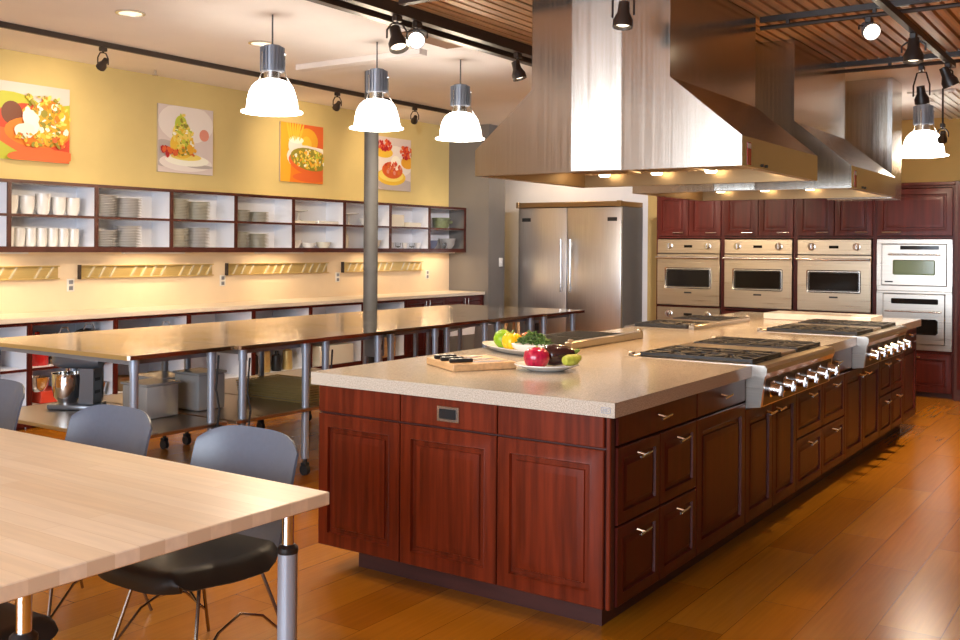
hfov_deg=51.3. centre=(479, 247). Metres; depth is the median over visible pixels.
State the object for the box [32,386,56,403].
carton
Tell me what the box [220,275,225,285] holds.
wall outlet
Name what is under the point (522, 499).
base cabinet
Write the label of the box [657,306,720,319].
wall oven
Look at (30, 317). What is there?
countertop
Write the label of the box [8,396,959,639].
floor
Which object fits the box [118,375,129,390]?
mixing bowl
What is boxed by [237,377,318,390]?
cooling rack
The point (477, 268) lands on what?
wall partition
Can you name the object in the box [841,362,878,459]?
base cabinet
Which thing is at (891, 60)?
trim
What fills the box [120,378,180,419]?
tub
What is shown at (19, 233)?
tumbler
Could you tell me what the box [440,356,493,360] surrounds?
knife
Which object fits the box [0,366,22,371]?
shelf
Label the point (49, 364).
shelf
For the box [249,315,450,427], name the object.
work table
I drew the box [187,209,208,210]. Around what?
plate
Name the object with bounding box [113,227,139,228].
plate
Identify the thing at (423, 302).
base cabinet
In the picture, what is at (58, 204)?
mug
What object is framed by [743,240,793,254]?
control panel
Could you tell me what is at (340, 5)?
trim
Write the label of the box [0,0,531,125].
ceiling
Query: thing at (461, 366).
chopping board
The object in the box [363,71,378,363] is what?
column
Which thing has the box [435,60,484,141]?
pendant lamp
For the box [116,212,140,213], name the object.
plate
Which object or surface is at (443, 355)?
knife
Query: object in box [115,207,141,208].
plate
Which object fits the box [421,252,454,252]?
lamp
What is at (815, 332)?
cooktop
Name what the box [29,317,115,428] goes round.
base cabinet
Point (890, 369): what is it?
base cabinet
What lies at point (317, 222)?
serving tray
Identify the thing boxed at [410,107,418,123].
track spotlight
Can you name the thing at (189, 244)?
plate
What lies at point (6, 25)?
track
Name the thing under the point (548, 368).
serving plate
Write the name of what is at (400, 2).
track
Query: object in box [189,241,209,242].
plate
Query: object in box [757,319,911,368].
rangetop
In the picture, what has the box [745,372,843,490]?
base cabinet
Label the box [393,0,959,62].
ceiling slats
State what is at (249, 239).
plate
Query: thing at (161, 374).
tub
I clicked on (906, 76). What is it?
ceiling
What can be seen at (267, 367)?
bottle
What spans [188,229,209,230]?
plate
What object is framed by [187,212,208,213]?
plate
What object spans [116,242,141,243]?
plate
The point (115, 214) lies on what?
plate
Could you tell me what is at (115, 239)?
plate
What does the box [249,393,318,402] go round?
cooling rack
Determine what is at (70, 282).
wall outlet
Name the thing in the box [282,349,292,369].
bottle
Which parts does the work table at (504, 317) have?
leg, leg, under frame, leg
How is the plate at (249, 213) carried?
on the plate
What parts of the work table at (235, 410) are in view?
leg, leg, leg, under frame, leg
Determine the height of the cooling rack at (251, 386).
0.011 m
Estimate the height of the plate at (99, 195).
0.017 m
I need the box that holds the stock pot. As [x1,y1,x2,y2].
[32,332,48,365]
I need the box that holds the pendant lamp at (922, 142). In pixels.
[902,104,948,157]
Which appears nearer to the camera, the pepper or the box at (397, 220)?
the pepper
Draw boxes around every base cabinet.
[0,323,29,429]
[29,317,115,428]
[116,313,188,393]
[189,309,253,378]
[254,305,310,374]
[311,302,362,368]
[318,385,614,610]
[377,299,405,361]
[406,297,445,357]
[446,295,483,304]
[614,394,696,607]
[692,379,745,555]
[743,386,795,523]
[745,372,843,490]
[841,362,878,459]
[879,353,902,436]
[902,328,915,421]
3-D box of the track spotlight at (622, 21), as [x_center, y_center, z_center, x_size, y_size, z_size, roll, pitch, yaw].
[0.702,-1.225,4.907,0.102,0.301,0.102,0,0,-11]
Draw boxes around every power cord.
[212,355,222,428]
[246,358,254,426]
[330,349,332,368]
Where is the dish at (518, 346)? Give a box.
[511,343,546,350]
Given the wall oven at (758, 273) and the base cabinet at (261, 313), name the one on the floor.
the base cabinet at (261, 313)
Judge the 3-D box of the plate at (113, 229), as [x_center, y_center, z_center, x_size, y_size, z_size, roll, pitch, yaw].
[-3.310,-0.163,9.378,0.256,0.017,0.254,0,0,34]
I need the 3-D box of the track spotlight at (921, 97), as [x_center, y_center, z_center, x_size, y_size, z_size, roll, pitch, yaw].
[3.231,-1.183,7.306,0.106,0.287,0.107,0,0,-3]
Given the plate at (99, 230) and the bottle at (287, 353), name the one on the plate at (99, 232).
the plate at (99, 230)
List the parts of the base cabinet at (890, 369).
raised panel, raised panel, raised panel, raised panel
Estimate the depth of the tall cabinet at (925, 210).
10.19 m
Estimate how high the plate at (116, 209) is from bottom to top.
0.017 m
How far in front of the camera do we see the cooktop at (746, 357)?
5.23 m
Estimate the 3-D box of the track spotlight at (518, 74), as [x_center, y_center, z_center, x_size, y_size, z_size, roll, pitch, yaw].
[0.273,-1.260,6.973,0.107,0.197,0.105,0,0,-32]
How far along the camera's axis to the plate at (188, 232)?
9.98 m
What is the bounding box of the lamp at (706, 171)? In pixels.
[704,169,716,172]
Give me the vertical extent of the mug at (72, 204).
0.160 m
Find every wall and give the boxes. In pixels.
[0,48,448,206]
[504,180,656,332]
[901,118,959,182]
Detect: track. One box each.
[0,21,474,115]
[342,0,531,58]
[398,0,436,5]
[760,0,959,30]
[872,0,955,67]
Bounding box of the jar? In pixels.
[441,243,446,248]
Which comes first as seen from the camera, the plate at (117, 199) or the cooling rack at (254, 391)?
the cooling rack at (254, 391)
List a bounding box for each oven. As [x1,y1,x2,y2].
[655,239,720,306]
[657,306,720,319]
[722,239,793,309]
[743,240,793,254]
[796,240,872,312]
[876,290,951,351]
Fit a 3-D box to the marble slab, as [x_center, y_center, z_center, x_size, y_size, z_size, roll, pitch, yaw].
[2.845,0.575,8.303,0.860,0.050,0.400,0,0,34]
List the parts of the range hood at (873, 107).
corner trim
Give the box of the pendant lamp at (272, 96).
[241,14,302,116]
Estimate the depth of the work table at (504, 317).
9.09 m
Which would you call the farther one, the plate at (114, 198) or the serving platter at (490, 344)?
the plate at (114, 198)
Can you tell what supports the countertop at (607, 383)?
on the cabinet
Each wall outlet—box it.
[67,279,73,291]
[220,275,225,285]
[335,272,339,281]
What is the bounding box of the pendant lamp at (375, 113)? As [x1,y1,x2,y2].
[349,42,403,131]
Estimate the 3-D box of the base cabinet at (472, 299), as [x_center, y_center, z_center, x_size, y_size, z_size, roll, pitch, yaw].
[-0.423,1.065,13.328,0.616,0.863,0.863,0,0,34]
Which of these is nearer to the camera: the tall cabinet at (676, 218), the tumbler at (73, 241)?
the tumbler at (73, 241)
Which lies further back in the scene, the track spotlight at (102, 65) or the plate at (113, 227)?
the plate at (113, 227)
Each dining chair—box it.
[0,379,24,430]
[0,602,58,639]
[47,404,152,617]
[98,425,298,639]
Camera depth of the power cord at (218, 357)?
5.92 m
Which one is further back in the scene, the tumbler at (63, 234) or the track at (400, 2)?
the tumbler at (63, 234)
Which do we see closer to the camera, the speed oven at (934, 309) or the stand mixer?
the stand mixer
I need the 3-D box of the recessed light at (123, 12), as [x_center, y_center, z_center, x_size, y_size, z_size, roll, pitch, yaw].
[-2.512,-1.683,7.182,0.210,0.010,0.210,0,0,34]
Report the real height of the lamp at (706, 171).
0.031 m
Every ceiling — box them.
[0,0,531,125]
[835,49,959,119]
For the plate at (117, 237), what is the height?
0.017 m
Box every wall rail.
[0,266,59,280]
[77,264,213,278]
[225,262,328,275]
[341,261,423,272]
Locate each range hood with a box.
[475,0,816,187]
[632,39,895,200]
[827,77,901,200]
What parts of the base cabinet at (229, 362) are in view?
panel, panel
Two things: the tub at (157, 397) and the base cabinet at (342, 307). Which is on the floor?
the base cabinet at (342, 307)
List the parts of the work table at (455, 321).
leg, leg, under frame, leg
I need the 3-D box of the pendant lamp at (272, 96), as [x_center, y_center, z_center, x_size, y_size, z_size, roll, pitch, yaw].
[-1.498,-1.326,7.210,0.440,0.710,0.440,0,0,34]
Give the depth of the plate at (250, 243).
10.65 m
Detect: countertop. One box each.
[0,290,484,324]
[311,311,920,418]
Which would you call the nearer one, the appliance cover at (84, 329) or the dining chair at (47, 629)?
the dining chair at (47, 629)
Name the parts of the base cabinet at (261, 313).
panel, panel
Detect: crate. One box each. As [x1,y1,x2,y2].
[312,342,352,365]
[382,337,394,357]
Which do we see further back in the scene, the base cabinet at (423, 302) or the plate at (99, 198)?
the base cabinet at (423, 302)
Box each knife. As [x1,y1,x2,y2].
[434,354,482,358]
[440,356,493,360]
[449,358,508,362]
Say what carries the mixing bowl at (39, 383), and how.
on the carton
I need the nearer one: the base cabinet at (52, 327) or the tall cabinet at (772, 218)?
the base cabinet at (52, 327)
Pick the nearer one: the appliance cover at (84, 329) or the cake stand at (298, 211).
the appliance cover at (84, 329)
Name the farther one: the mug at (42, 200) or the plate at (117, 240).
the plate at (117, 240)
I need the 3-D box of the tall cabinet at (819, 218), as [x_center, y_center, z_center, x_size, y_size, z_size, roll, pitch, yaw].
[3.966,0.428,10.966,0.830,2.200,0.698,0,0,34]
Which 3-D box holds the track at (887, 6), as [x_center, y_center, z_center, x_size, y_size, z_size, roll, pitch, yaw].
[1.913,-1.312,4.993,0.036,0.041,5.190,0,0,34]
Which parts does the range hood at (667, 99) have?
panel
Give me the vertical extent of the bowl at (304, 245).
0.060 m
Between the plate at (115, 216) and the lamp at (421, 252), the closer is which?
the plate at (115, 216)
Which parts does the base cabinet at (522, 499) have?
door, drawer, socket plate, door, drawer, door, drawer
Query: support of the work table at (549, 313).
on the floor
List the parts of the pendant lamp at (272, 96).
lamp shade, cord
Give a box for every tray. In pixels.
[295,220,315,223]
[315,221,337,223]
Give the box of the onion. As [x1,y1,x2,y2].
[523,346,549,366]
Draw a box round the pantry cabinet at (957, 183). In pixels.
[954,181,959,401]
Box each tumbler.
[11,227,13,245]
[14,228,24,245]
[25,228,35,245]
[36,228,46,246]
[47,228,57,246]
[58,229,68,246]
[68,229,78,246]
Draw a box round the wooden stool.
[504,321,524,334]
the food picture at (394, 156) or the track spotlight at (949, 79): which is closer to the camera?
the track spotlight at (949, 79)
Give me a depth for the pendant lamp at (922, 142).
9.26 m
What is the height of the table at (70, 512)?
0.740 m
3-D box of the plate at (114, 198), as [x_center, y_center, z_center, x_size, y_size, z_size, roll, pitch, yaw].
[-3.308,-0.453,9.378,0.256,0.017,0.254,0,0,34]
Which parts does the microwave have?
door, handle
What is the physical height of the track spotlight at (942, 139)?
0.489 m
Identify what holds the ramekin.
on the display shelf at (157, 222)
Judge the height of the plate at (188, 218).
0.017 m
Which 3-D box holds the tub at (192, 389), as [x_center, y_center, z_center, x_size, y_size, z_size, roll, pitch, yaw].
[-1.815,0.917,6.474,0.256,0.244,0.236,0,0,34]
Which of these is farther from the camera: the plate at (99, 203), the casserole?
the casserole
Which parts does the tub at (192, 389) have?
tub lid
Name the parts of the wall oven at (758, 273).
knob, handle, control panel, knob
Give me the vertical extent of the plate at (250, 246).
0.017 m
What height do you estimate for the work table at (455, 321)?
0.900 m
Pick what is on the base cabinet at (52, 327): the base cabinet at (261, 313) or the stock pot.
the stock pot
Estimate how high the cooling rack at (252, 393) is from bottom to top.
0.011 m
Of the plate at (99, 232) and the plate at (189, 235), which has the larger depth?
the plate at (189, 235)
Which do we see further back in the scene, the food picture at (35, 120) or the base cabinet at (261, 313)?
the base cabinet at (261, 313)
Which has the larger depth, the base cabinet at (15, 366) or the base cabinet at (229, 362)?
the base cabinet at (229, 362)
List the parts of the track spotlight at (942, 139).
stem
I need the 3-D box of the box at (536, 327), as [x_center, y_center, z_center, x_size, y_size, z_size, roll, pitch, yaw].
[0.503,0.757,9.590,0.103,0.174,0.120,0,0,34]
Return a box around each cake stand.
[295,210,307,220]
[346,213,358,224]
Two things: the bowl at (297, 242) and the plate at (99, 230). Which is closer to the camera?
the plate at (99, 230)
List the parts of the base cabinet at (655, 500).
raised panel, raised panel, handle, handle, drawer, drawer, drawer, handle, raised panel, raised panel, handle, handle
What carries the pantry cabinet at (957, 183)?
on the floor
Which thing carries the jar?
on the display shelf at (157, 222)
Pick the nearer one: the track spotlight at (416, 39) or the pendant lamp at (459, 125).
the track spotlight at (416, 39)
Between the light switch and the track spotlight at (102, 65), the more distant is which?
the light switch
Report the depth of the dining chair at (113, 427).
4.24 m
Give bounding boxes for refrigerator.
[516,200,642,334]
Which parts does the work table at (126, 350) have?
under frame, leg, leg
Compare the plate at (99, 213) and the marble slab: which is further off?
the plate at (99, 213)
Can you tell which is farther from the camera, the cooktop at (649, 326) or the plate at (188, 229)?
the plate at (188, 229)
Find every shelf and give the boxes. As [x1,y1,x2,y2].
[0,178,465,251]
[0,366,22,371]
[32,358,53,367]
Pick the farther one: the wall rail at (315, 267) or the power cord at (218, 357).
the wall rail at (315, 267)
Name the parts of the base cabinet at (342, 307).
panel, panel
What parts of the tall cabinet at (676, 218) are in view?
panel, door, door, panel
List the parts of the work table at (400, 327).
leg, leg, leg, under frame, leg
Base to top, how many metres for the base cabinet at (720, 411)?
0.742 m
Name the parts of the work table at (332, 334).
leg, leg, under frame, leg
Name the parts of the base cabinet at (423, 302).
door, door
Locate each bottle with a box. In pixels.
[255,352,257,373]
[264,351,270,372]
[271,351,281,370]
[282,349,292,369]
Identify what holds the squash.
on the serving plate at (548, 368)
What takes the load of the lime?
on the serving platter at (490, 344)
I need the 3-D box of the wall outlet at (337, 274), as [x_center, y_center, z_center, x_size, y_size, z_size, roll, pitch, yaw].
[-1.707,0.355,11.989,0.011,0.115,0.076,0,0,34]
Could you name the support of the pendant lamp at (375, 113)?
hanging from the ceiling at (219, 32)
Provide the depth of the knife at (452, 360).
4.73 m
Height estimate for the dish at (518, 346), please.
0.044 m
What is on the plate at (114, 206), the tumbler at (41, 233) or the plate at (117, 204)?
the plate at (117, 204)
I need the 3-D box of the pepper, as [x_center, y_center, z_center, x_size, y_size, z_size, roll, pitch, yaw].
[0.178,0.513,5.575,0.102,0.111,0.102,0,0,-32]
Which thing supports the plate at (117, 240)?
on the plate at (116, 242)
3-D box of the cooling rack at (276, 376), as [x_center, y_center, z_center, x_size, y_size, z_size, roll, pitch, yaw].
[-1.341,0.941,7.033,0.645,0.011,0.408,0,0,34]
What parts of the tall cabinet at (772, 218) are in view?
panel, drawer, door, panel, door, panel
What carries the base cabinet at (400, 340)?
on the floor
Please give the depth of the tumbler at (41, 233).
8.63 m
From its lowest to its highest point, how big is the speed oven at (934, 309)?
0.600 m
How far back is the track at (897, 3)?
5.87 m
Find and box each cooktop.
[637,325,688,328]
[643,351,781,364]
[769,330,873,335]
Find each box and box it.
[365,336,383,356]
[392,214,403,226]
[404,222,420,226]
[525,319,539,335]
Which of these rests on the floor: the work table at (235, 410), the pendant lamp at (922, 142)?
the work table at (235, 410)
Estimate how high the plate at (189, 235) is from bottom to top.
0.017 m
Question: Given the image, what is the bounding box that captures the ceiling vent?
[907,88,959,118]
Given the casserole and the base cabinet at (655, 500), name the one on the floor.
the base cabinet at (655, 500)
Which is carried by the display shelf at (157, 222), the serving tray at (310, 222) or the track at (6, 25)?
the serving tray at (310, 222)
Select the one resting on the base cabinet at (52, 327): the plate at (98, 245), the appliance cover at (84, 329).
the appliance cover at (84, 329)
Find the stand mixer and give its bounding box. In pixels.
[47,356,106,409]
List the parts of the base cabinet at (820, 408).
raised panel, raised panel, raised panel, raised panel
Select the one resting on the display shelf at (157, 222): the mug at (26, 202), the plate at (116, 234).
the mug at (26, 202)
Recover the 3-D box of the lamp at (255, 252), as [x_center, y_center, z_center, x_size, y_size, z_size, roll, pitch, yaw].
[-2.195,0.058,10.956,0.040,0.014,0.700,0,0,34]
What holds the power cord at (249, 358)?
hanging from the work table at (235, 410)
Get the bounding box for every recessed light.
[115,9,145,16]
[248,40,273,45]
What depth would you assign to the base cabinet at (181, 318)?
9.54 m
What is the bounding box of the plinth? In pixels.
[359,424,899,625]
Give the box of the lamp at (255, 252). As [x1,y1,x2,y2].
[255,252,303,253]
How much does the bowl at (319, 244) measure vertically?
0.070 m
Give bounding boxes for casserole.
[432,218,452,227]
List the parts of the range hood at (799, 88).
panel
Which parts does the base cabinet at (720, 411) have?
drawer, handle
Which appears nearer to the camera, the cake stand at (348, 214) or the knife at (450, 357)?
the knife at (450, 357)
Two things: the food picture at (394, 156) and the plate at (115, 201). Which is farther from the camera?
the food picture at (394, 156)
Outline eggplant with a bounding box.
[542,344,579,365]
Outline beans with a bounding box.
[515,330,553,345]
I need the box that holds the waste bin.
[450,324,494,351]
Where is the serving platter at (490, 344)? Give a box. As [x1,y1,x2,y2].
[482,341,524,354]
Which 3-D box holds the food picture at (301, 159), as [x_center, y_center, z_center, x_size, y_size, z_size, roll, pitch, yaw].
[-2.044,-1.079,11.482,0.039,0.675,0.690,0,0,34]
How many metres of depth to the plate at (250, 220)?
10.65 m
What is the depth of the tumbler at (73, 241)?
8.88 m
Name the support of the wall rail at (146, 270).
attached to the wall at (113, 112)
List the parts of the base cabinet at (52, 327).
panel, panel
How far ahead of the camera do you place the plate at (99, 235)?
9.08 m
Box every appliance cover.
[49,327,69,357]
[75,323,95,331]
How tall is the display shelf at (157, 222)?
0.609 m
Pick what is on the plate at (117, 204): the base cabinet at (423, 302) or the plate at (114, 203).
the plate at (114, 203)
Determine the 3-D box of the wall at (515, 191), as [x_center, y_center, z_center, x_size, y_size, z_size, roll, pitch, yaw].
[5.125,-0.263,11.642,11.700,3.600,0.200,0,0,34]
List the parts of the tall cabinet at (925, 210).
panel, door, drawer, panel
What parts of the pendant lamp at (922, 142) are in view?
lamp shade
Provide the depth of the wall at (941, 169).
10.76 m
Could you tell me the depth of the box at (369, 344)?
7.63 m
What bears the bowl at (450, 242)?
on the display shelf at (157, 222)
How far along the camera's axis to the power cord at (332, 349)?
6.70 m
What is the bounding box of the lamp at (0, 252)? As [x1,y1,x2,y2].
[0,252,27,253]
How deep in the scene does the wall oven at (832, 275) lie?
10.68 m
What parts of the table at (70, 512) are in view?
leg post, leg, leg post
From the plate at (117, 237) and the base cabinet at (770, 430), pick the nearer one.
the base cabinet at (770, 430)
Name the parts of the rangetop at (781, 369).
trim, knob, knob, knob, knob, knob, knob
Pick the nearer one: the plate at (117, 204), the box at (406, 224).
the plate at (117, 204)
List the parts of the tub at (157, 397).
tub lid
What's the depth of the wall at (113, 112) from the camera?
10.27 m
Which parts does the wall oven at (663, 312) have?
knob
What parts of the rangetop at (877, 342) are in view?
trim, knob, knob, knob, knob, knob, knob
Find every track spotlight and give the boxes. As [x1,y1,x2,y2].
[96,46,108,70]
[332,92,341,110]
[386,15,408,53]
[408,21,427,48]
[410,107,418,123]
[511,52,526,81]
[611,0,634,30]
[858,16,880,40]
[901,32,925,64]
[912,65,930,104]
[936,88,948,143]
[939,63,959,88]
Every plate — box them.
[98,240,116,241]
[98,245,116,246]
[99,195,115,196]
[99,198,116,199]
[99,203,116,204]
[99,208,115,209]
[99,213,114,214]
[99,230,115,231]
[99,232,116,233]
[99,235,116,236]
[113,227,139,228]
[113,229,141,230]
[114,198,140,199]
[114,203,141,204]
[114,206,140,207]
[114,211,141,212]
[114,226,141,227]
[115,201,140,202]
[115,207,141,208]
[115,214,140,215]
[115,216,141,217]
[115,239,140,240]
[116,209,139,210]
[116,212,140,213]
[116,234,141,235]
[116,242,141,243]
[117,199,141,200]
[117,204,141,205]
[117,232,138,233]
[117,237,141,238]
[117,240,138,241]
[117,245,141,246]
[187,203,208,204]
[187,206,208,207]
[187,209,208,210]
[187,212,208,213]
[187,215,208,216]
[188,218,208,219]
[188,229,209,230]
[188,232,209,233]
[189,235,209,236]
[189,238,209,239]
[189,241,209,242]
[189,244,209,245]
[249,213,266,214]
[249,239,268,240]
[250,220,266,221]
[250,236,267,237]
[250,243,268,244]
[250,246,268,247]
[514,361,579,371]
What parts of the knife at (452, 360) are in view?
handle, blade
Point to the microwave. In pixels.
(902, 264)
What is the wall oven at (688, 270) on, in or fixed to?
in the tall cabinet at (676, 218)
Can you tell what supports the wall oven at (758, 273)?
in the tall cabinet at (772, 218)
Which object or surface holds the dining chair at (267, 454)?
on the floor
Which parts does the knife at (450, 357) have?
handle, blade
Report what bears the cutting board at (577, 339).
on the countertop at (607, 383)
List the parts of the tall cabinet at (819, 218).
panel, door, panel, door, panel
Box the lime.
[493,328,510,347]
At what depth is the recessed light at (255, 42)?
8.20 m
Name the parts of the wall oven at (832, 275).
knob, handle, control panel, knob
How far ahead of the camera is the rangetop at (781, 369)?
5.36 m
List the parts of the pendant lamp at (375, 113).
lamp shade, cord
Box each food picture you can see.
[0,79,70,163]
[156,103,212,175]
[279,121,323,184]
[378,136,411,191]
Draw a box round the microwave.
[877,239,952,291]
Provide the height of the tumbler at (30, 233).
0.160 m
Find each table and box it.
[0,332,232,438]
[0,428,328,639]
[86,326,324,474]
[170,320,394,444]
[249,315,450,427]
[316,311,498,411]
[373,307,543,361]
[418,304,584,355]
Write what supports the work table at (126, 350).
on the floor
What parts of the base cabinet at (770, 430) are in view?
door, handle, handle, door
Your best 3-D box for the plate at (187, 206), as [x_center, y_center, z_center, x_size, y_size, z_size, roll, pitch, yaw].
[-2.844,-0.404,10.056,0.252,0.017,0.250,0,0,34]
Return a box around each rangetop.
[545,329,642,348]
[624,315,749,329]
[627,336,838,407]
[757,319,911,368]
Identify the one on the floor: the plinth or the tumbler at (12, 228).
the plinth
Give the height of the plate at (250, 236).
0.017 m
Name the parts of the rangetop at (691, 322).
trim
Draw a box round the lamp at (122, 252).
[122,252,184,253]
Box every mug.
[12,195,18,212]
[19,195,34,213]
[35,193,50,214]
[51,197,65,214]
[66,198,79,215]
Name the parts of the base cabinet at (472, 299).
door, door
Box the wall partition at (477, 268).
[449,124,504,334]
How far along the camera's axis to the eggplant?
4.76 m
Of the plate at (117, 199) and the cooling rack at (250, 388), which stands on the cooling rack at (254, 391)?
the cooling rack at (250, 388)
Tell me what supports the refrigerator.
on the floor
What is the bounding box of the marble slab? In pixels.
[764,311,881,321]
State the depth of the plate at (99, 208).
9.08 m
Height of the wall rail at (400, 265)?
0.130 m
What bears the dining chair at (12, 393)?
on the floor
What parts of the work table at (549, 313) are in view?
leg, leg, leg, under frame, leg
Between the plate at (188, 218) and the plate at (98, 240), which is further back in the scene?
the plate at (188, 218)
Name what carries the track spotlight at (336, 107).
attached to the track at (6, 25)
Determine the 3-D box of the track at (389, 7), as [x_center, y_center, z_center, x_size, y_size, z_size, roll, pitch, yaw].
[0.350,-1.392,7.099,0.060,0.069,11.100,0,0,34]
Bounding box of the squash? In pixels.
[562,354,581,365]
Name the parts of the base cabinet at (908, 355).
drawer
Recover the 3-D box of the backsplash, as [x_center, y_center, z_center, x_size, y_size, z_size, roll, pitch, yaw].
[-2.610,0.314,10.692,0.014,0.535,7.698,0,0,34]
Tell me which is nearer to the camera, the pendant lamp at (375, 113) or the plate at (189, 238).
the pendant lamp at (375, 113)
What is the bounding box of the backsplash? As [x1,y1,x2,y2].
[0,252,448,313]
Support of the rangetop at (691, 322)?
on the countertop at (607, 383)
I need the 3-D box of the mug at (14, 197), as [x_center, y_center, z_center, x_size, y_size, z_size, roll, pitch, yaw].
[-3.960,-0.364,8.427,0.124,0.160,0.124,0,0,34]
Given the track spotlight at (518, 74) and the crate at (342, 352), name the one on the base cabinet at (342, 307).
the crate at (342, 352)
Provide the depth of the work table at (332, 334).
7.17 m
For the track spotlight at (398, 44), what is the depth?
5.86 m
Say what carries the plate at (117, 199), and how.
on the plate at (115, 201)
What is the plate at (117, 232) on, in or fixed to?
on the plate at (116, 234)
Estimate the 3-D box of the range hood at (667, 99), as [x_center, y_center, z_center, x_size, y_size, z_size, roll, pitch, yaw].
[0.981,-0.912,5.810,1.583,1.018,1.316,0,0,34]
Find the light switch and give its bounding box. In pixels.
[499,258,502,266]
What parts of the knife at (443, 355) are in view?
handle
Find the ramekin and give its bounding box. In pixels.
[415,243,420,248]
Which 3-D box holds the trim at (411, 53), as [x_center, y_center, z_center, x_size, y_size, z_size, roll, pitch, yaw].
[-1.072,-1.652,8.825,1.440,0.049,0.100,0,0,34]
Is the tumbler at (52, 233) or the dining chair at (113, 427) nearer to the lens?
the dining chair at (113, 427)
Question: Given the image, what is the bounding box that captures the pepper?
[502,330,520,349]
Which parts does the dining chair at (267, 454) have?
leg, seat, leg, leg, backrest, leg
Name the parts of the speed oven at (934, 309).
handle, door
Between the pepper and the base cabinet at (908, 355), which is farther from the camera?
the base cabinet at (908, 355)
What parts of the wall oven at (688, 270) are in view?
knob, handle, control panel, knob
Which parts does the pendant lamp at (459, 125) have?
lamp shade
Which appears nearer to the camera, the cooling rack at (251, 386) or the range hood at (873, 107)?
the cooling rack at (251, 386)
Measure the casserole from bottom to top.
0.140 m
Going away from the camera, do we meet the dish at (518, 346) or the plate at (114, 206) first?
the dish at (518, 346)
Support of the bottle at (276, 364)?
on the base cabinet at (261, 313)
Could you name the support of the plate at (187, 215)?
on the plate
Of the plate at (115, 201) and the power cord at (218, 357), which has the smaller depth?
the power cord at (218, 357)
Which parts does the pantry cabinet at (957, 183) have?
door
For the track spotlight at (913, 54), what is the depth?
5.97 m
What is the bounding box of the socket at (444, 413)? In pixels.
[439,408,455,419]
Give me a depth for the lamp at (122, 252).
9.56 m
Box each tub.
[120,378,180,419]
[139,371,175,379]
[172,367,226,411]
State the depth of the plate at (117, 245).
9.29 m
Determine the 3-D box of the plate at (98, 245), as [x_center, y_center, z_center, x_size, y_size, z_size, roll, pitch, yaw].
[-3.461,-0.014,9.160,0.256,0.017,0.254,0,0,34]
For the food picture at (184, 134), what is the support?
attached to the wall at (113, 112)
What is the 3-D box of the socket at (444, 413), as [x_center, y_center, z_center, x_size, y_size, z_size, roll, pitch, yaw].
[-0.138,0.703,4.215,0.085,0.042,0.004,0,0,34]
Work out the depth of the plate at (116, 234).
9.30 m
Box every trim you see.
[296,48,426,71]
[306,0,531,66]
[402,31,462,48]
[836,51,959,73]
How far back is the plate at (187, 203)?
9.98 m
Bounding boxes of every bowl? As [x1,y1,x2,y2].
[32,375,49,391]
[51,371,79,402]
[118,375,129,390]
[295,240,301,247]
[301,243,315,247]
[316,242,330,247]
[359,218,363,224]
[431,240,437,248]
[438,238,455,248]
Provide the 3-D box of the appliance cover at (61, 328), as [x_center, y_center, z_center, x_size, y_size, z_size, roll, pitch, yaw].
[-3.589,0.833,8.573,0.260,0.306,0.180,0,0,34]
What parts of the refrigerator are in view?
door, handle, handle, door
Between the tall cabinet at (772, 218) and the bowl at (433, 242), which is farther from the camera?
the bowl at (433, 242)
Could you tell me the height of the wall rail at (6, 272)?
0.130 m
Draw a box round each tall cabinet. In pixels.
[656,196,723,319]
[723,199,795,313]
[795,198,875,314]
[875,181,954,399]
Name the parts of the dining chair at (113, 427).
leg, backrest, leg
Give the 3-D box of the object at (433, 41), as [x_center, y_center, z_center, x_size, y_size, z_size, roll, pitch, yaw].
[-0.197,-1.663,7.881,0.650,0.014,0.670,0,0,34]
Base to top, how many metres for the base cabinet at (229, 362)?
0.863 m
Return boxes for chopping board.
[427,355,515,371]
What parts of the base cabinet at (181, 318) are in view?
panel, panel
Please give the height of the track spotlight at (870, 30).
0.140 m
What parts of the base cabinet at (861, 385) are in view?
door, door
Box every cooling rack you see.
[236,374,318,388]
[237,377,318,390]
[237,383,318,393]
[237,384,318,395]
[237,388,318,398]
[248,390,318,400]
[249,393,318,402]
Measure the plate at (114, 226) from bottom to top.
0.017 m
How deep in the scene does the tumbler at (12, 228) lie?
8.40 m

